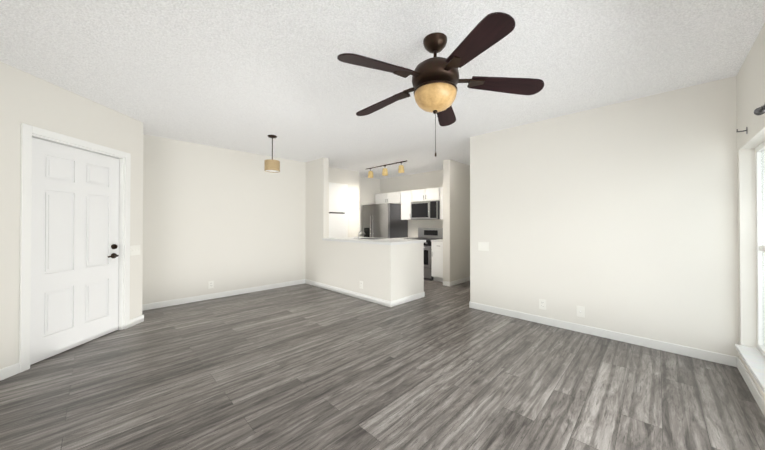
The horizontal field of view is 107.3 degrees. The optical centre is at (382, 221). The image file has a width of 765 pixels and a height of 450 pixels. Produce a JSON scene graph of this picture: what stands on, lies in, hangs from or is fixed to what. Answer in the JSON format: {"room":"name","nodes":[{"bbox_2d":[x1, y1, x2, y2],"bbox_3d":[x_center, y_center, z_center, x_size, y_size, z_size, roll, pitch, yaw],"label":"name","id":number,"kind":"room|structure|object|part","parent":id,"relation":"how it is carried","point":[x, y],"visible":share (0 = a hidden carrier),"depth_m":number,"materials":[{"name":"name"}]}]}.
{"room":"empty living room","nodes":[
{"label":"empty living room","id":0,"kind":"room"},
{"bbox_2d":[0,61,142,368],"bbox_3d":[-3.000,-0.005,2.782,0.140,2.440,1.334,0,0,-1],"label":"wall","id":1,"kind":"structure","parent":0,"point":[29,99],"depth_m":2.35,"materials":[{"name":"white paint"}]},
{"bbox_2d":[0,315,143,380],"bbox_3d":[-2.924,1.173,2.781,0.012,0.085,1.346,0,0,-1],"label":"baseboard","id":2,"kind":"structure","parent":1,"relation":"attached to","point":[9,371],"depth_m":2.23,"materials":[{"name":"white wood"}]},
{"bbox_2d":[30,137,118,364],"bbox_3d":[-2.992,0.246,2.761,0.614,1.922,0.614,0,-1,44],"label":"entry door","id":3,"kind":"structure","parent":1,"relation":"in","point":[74,245],"depth_m":2.69,"materials":[{"name":"white wood"}]},
{"bbox_3d":[-2.943,0.323,3.074,0.132,0.158,0.090,0,-1,44],"label":"handle","id":4,"kind":"part","parent":3,"relation":"part of","materials":[{"name":"black metal"}]},
{"bbox_2d":[19,123,130,372],"bbox_3d":[-2.982,0.209,2.761,0.136,2.012,0.989,0,0,-1],"label":"door frame","id":5,"kind":"structure","parent":1,"relation":"attached to","point":[28,132],"depth_m":2.39,"materials":[{"name":"white wood"}]},
{"bbox_2d":[130,245,139,255],"bbox_3d":[-2.928,0.334,3.339,0.016,0.118,0.138,0,0,-1],"label":"light switch","id":6,"kind":"object","parent":1,"relation":"attached to","point":[134,249],"visible":0.96,"depth_m":3.33,"materials":[{"name":"white plastic"}]},
{"bbox_2d":[142,134,358,303],"bbox_3d":[-2.036,0.012,5.285,0.120,2.440,4.127,0,-1,44],"label":"wall","id":7,"kind":"structure","parent":0,"point":[224,219],"depth_m":4.57,"materials":[{"name":"white paint"}]},
{"bbox_2d":[208,281,213,288],"bbox_3d":[-2.728,0.997,4.477,0.008,0.118,0.075,0,-1,44],"label":"outlet","id":8,"kind":"object","parent":7,"relation":"attached to","point":[210,284],"visible":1,"depth_m":4.47,"materials":[{"name":"white plastic"}]},
{"bbox_2d":[142,279,305,310],"bbox_3d":[-2.449,1.186,4.759,0.012,0.085,2.567,0,-1,44],"label":"baseboard","id":9,"kind":"structure","parent":7,"relation":"attached to","point":[155,305],"depth_m":4.51,"materials":[{"name":"white wood"}]},
{"bbox_2d":[329,182,347,237],"bbox_3d":[-1.111,0.183,6.118,0.030,2.090,0.900,0,-1,44],"label":"pantry door","id":10,"kind":"structure","parent":7,"relation":"in","point":[338,210],"depth_m":6.24,"materials":[{"name":"white wood"}]},
{"bbox_2d":[305,157,328,282],"bbox_3d":[-1.286,0.014,5.508,0.640,2.440,0.120,0,-1,44],"label":"pillar","id":11,"kind":"structure","parent":0,"point":[317,206],"depth_m":5.41,"materials":[{"name":"white paint"}]},
{"bbox_2d":[359,176,379,236],"bbox_3d":[-0.462,0.027,7.512,0.120,2.440,1.260,0,-1,44],"label":"wall","id":12,"kind":"structure","parent":0,"point":[369,188],"depth_m":7.47,"materials":[{"name":"white paint"}]},
{"bbox_2d":[323,240,423,300],"bbox_3d":[-0.212,0.785,4.929,1.700,0.890,0.800,0,-1,44],"label":"wall","id":13,"kind":"structure","parent":0,"point":[390,272],"depth_m":4.42,"materials":[{"name":"white paint"}]},
{"bbox_2d":[306,280,389,306],"bbox_3d":[-0.713,1.187,4.848,2.332,0.085,0.012,0,-1,44],"label":"baseboard","id":14,"kind":"structure","parent":13,"relation":"attached to","point":[350,293],"depth_m":4.64,"materials":[{"name":"white wood"}]},
{"bbox_2d":[390,292,424,306],"bbox_3d":[0.401,1.183,4.336,0.022,0.085,0.812,0,-1,44],"label":"baseboard","id":15,"kind":"structure","parent":13,"relation":"attached to","point":[393,303],"depth_m":4.28,"materials":[{"name":"white wood"}]},
{"bbox_2d":[0,280,764,449],"bbox_3d":[0.009,1.251,3.585,6.270,0.060,6.450,0,-1,44],"label":"floor","id":16,"kind":"structure","parent":0,"point":[438,366],"depth_m":2.07,"materials":[{"name":"grey laminate"}]},
{"bbox_2d":[362,203,407,237],"bbox_3d":[0.043,0.401,7.153,0.910,1.687,0.786,0,-1,44],"label":"fridge","id":17,"kind":"object","parent":16,"relation":"on","point":[382,221],"visible":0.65,"depth_m":6.85,"materials":[{"name":"grey metal"}]},
{"bbox_3d":[-0.255,0.308,6.935,0.112,0.970,0.058,0,-1,44],"label":"handle","id":18,"kind":"part","parent":17,"relation":"part of","materials":[{"name":"silver metal"}]},
{"bbox_2d":[405,228,442,280],"bbox_3d":[0.944,0.690,6.363,0.744,1.100,0.688,0,-1,44],"label":"range","id":19,"kind":"object","parent":16,"relation":"on","point":[428,235],"visible":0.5,"depth_m":6.04,"materials":[{"name":"grey metal"}]},
{"bbox_2d":[431,239,442,281],"bbox_3d":[1.365,0.806,5.980,0.382,0.862,0.647,0,-1,44],"label":"base cabinet","id":20,"kind":"object","parent":16,"relation":"on","point":[437,260],"visible":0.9,"depth_m":5.81,"materials":[{"name":"white wood"}]},
{"bbox_3d":[-0.205,0.786,5.008,1.591,0.888,0.673,0,-1,44],"label":"base cabinet","id":21,"kind":"object","parent":16,"relation":"on","visible":0},
{"bbox_2d":[322,237,425,244],"bbox_3d":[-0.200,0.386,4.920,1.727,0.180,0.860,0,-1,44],"label":"countertop","id":22,"kind":"structure","parent":21,"relation":"on","point":[381,241],"depth_m":4.53,"materials":[{"name":"stone"}]},
{"bbox_2d":[0,0,764,178],"bbox_3d":[0.009,-1.249,3.602,6.270,0.060,6.450,0,-1,44],"label":"ceiling","id":23,"kind":"structure","parent":0,"point":[249,76],"depth_m":2.15,"materials":[{"name":"white paint"}]},
{"bbox_2d":[264,135,279,172],"bbox_3d":[-1.558,-0.967,3.977,0.204,0.500,0.204,0,-1,44],"label":"pendant light","id":24,"kind":"object","parent":23,"relation":"hanging from","point":[272,165],"visible":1,"depth_m":3.92,"materials":[{"name":"beige fabric"}]},
{"bbox_2d":[365,160,406,177],"bbox_3d":[0.052,-1.095,5.928,1.200,0.214,0.124,0,-1,44],"label":"track spotlight","id":25,"kind":"object","parent":23,"relation":"attached to","point":[385,171],"visible":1,"depth_m":5.88,"materials":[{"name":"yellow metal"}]},
{"bbox_2d":[337,12,543,156],"bbox_3d":[0.314,-0.836,1.918,1.332,0.790,1.353,0,-1,44],"label":"ceiling fan","id":26,"kind":"object","parent":23,"relation":"hanging from","point":[436,80],"visible":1,"depth_m":1.79,"materials":[{"name":"brown wood"}]},
{"bbox_2d":[380,165,469,237],"bbox_3d":[0.935,0.023,6.945,2.670,2.440,0.120,0,-1,44],"label":"wall","id":27,"kind":"structure","parent":0,"point":[430,179],"depth_m":6.96,"materials":[{"name":"white paint"}]},
{"bbox_2d":[375,192,398,203],"bbox_3d":[0.230,-0.606,7.334,0.884,0.295,0.307,0,-1,44],"label":"upper cabinet","id":28,"kind":"object","parent":27,"relation":"attached to","point":[392,197],"depth_m":7.22,"materials":[{"name":"white wood"}]},
{"bbox_2d":[399,191,410,218],"bbox_3d":[0.677,-0.407,6.897,0.345,0.700,0.307,0,-1,44],"label":"upper cabinet","id":29,"kind":"object","parent":27,"relation":"attached to","point":[404,199],"depth_m":6.80,"materials":[{"name":"white wood"}]},
{"bbox_2d":[411,187,438,201],"bbox_3d":[1.075,-0.617,6.510,0.744,0.285,0.307,0,-1,44],"label":"upper cabinet","id":30,"kind":"object","parent":27,"relation":"attached to","point":[429,194],"depth_m":6.39,"materials":[{"name":"white wood"}]},
{"bbox_2d":[411,200,439,219],"bbox_3d":[1.035,-0.262,6.464,0.730,0.405,0.426,0,-1,44],"label":"over-the-range microwave","id":31,"kind":"object","parent":30,"relation":"attached to","point":[426,210],"visible":0.94,"depth_m":6.30,"materials":[{"name":"grey"}]},
{"bbox_2d":[439,187,442,218],"bbox_3d":[1.484,-0.412,6.109,0.380,0.700,0.307,0,-1,44],"label":"upper cabinet","id":32,"kind":"object","parent":27,"relation":"attached to","point":[440,188],"depth_m":6.10,"materials":[{"name":"white wood"}]},
{"bbox_2d":[443,159,469,281],"bbox_3d":[1.515,0.015,5.736,0.150,2.440,0.800,0,-1,44],"label":"wall","id":33,"kind":"structure","parent":0,"point":[456,223],"depth_m":5.57,"materials":[{"name":"white paint"}]},
{"bbox_2d":[446,276,469,285],"bbox_3d":[1.558,1.192,5.678,0.042,0.085,0.812,0,-1,44],"label":"baseboard","id":34,"kind":"structure","parent":33,"relation":"attached to","point":[466,279],"depth_m":5.59,"materials":[{"name":"white wood"}]},
{"bbox_2d":[470,76,738,356],"bbox_3d":[2.210,-0.002,3.184,2.550,2.440,0.120,0,-1,44],"label":"wall","id":35,"kind":"structure","parent":0,"point":[621,217],"depth_m":2.87,"materials":[{"name":"white paint"}]},
{"bbox_2d":[478,242,488,250],"bbox_3d":[1.393,0.338,3.884,0.150,0.118,0.016,0,-1,44],"label":"light switch","id":36,"kind":"object","parent":35,"relation":"attached to","point":[483,246],"visible":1,"depth_m":3.89,"materials":[{"name":"white plastic"}]},
{"bbox_2d":[539,299,545,309],"bbox_3d":[1.918,0.987,3.372,0.075,0.118,0.008,0,-1,44],"label":"outlet","id":37,"kind":"object","parent":35,"relation":"attached to","point":[542,303],"visible":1,"depth_m":3.37,"materials":[{"name":"white plastic"}]},
{"bbox_2d":[576,306,584,317],"bbox_3d":[2.185,0.989,3.105,0.075,0.118,0.018,0,-1,44],"label":"outlet","id":38,"kind":"object","parent":35,"relation":"attached to","point":[580,310],"visible":1,"depth_m":3.11,"materials":[{"name":"white plastic"}]},
{"bbox_2d":[469,302,733,365],"bbox_3d":[2.106,1.176,3.186,2.412,0.085,0.012,0,-1,44],"label":"baseboard","id":39,"kind":"structure","parent":35,"relation":"attached to","point":[725,359],"depth_m":2.88,"materials":[{"name":"white wood"}]},
{"bbox_2d":[736,23,764,399],"bbox_3d":[1.528,-0.018,0.768,0.150,2.440,4.530,0,-1,44],"label":"wall","id":40,"kind":"structure","parent":0,"point":[750,85],"depth_m":2.25,"materials":[{"name":"white paint"}]},
{"bbox_2d":[734,356,764,416],"bbox_3d":[2.486,1.167,1.858,0.012,0.085,1.320,0,-1,44],"label":"baseboard","id":41,"kind":"structure","parent":40,"relation":"attached to","point":[748,380],"depth_m":2.00,"materials":[{"name":"white wood"}]},
{"bbox_2d":[735,344,764,392],"bbox_3d":[2.620,1.010,1.952,0.110,0.030,0.878,0,-1,44],"label":"window sill","id":42,"kind":"structure","parent":40,"relation":"attached to","point":[753,358],"depth_m":2.01,"materials":[{"name":"wood"}]},
{"bbox_2d":[754,104,764,114],"bbox_3d":[1.371,-0.635,0.775,0.078,0.063,2.354,0,-1,44],"label":"curtain rod","id":43,"kind":"object","parent":40,"relation":"attached to","point":[760,110],"visible":1,"depth_m":1.61,"materials":[{"name":"grey metal"}]},
{"bbox_2d":[755,141,764,356],"bbox_3d":[2.678,0.202,1.901,0.050,1.585,0.880,0,-1,44],"label":"window","id":44,"kind":"structure","parent":40,"relation":"in","point":[760,190],"depth_m":2.19,"materials":[{"name":"white"}]}
]}

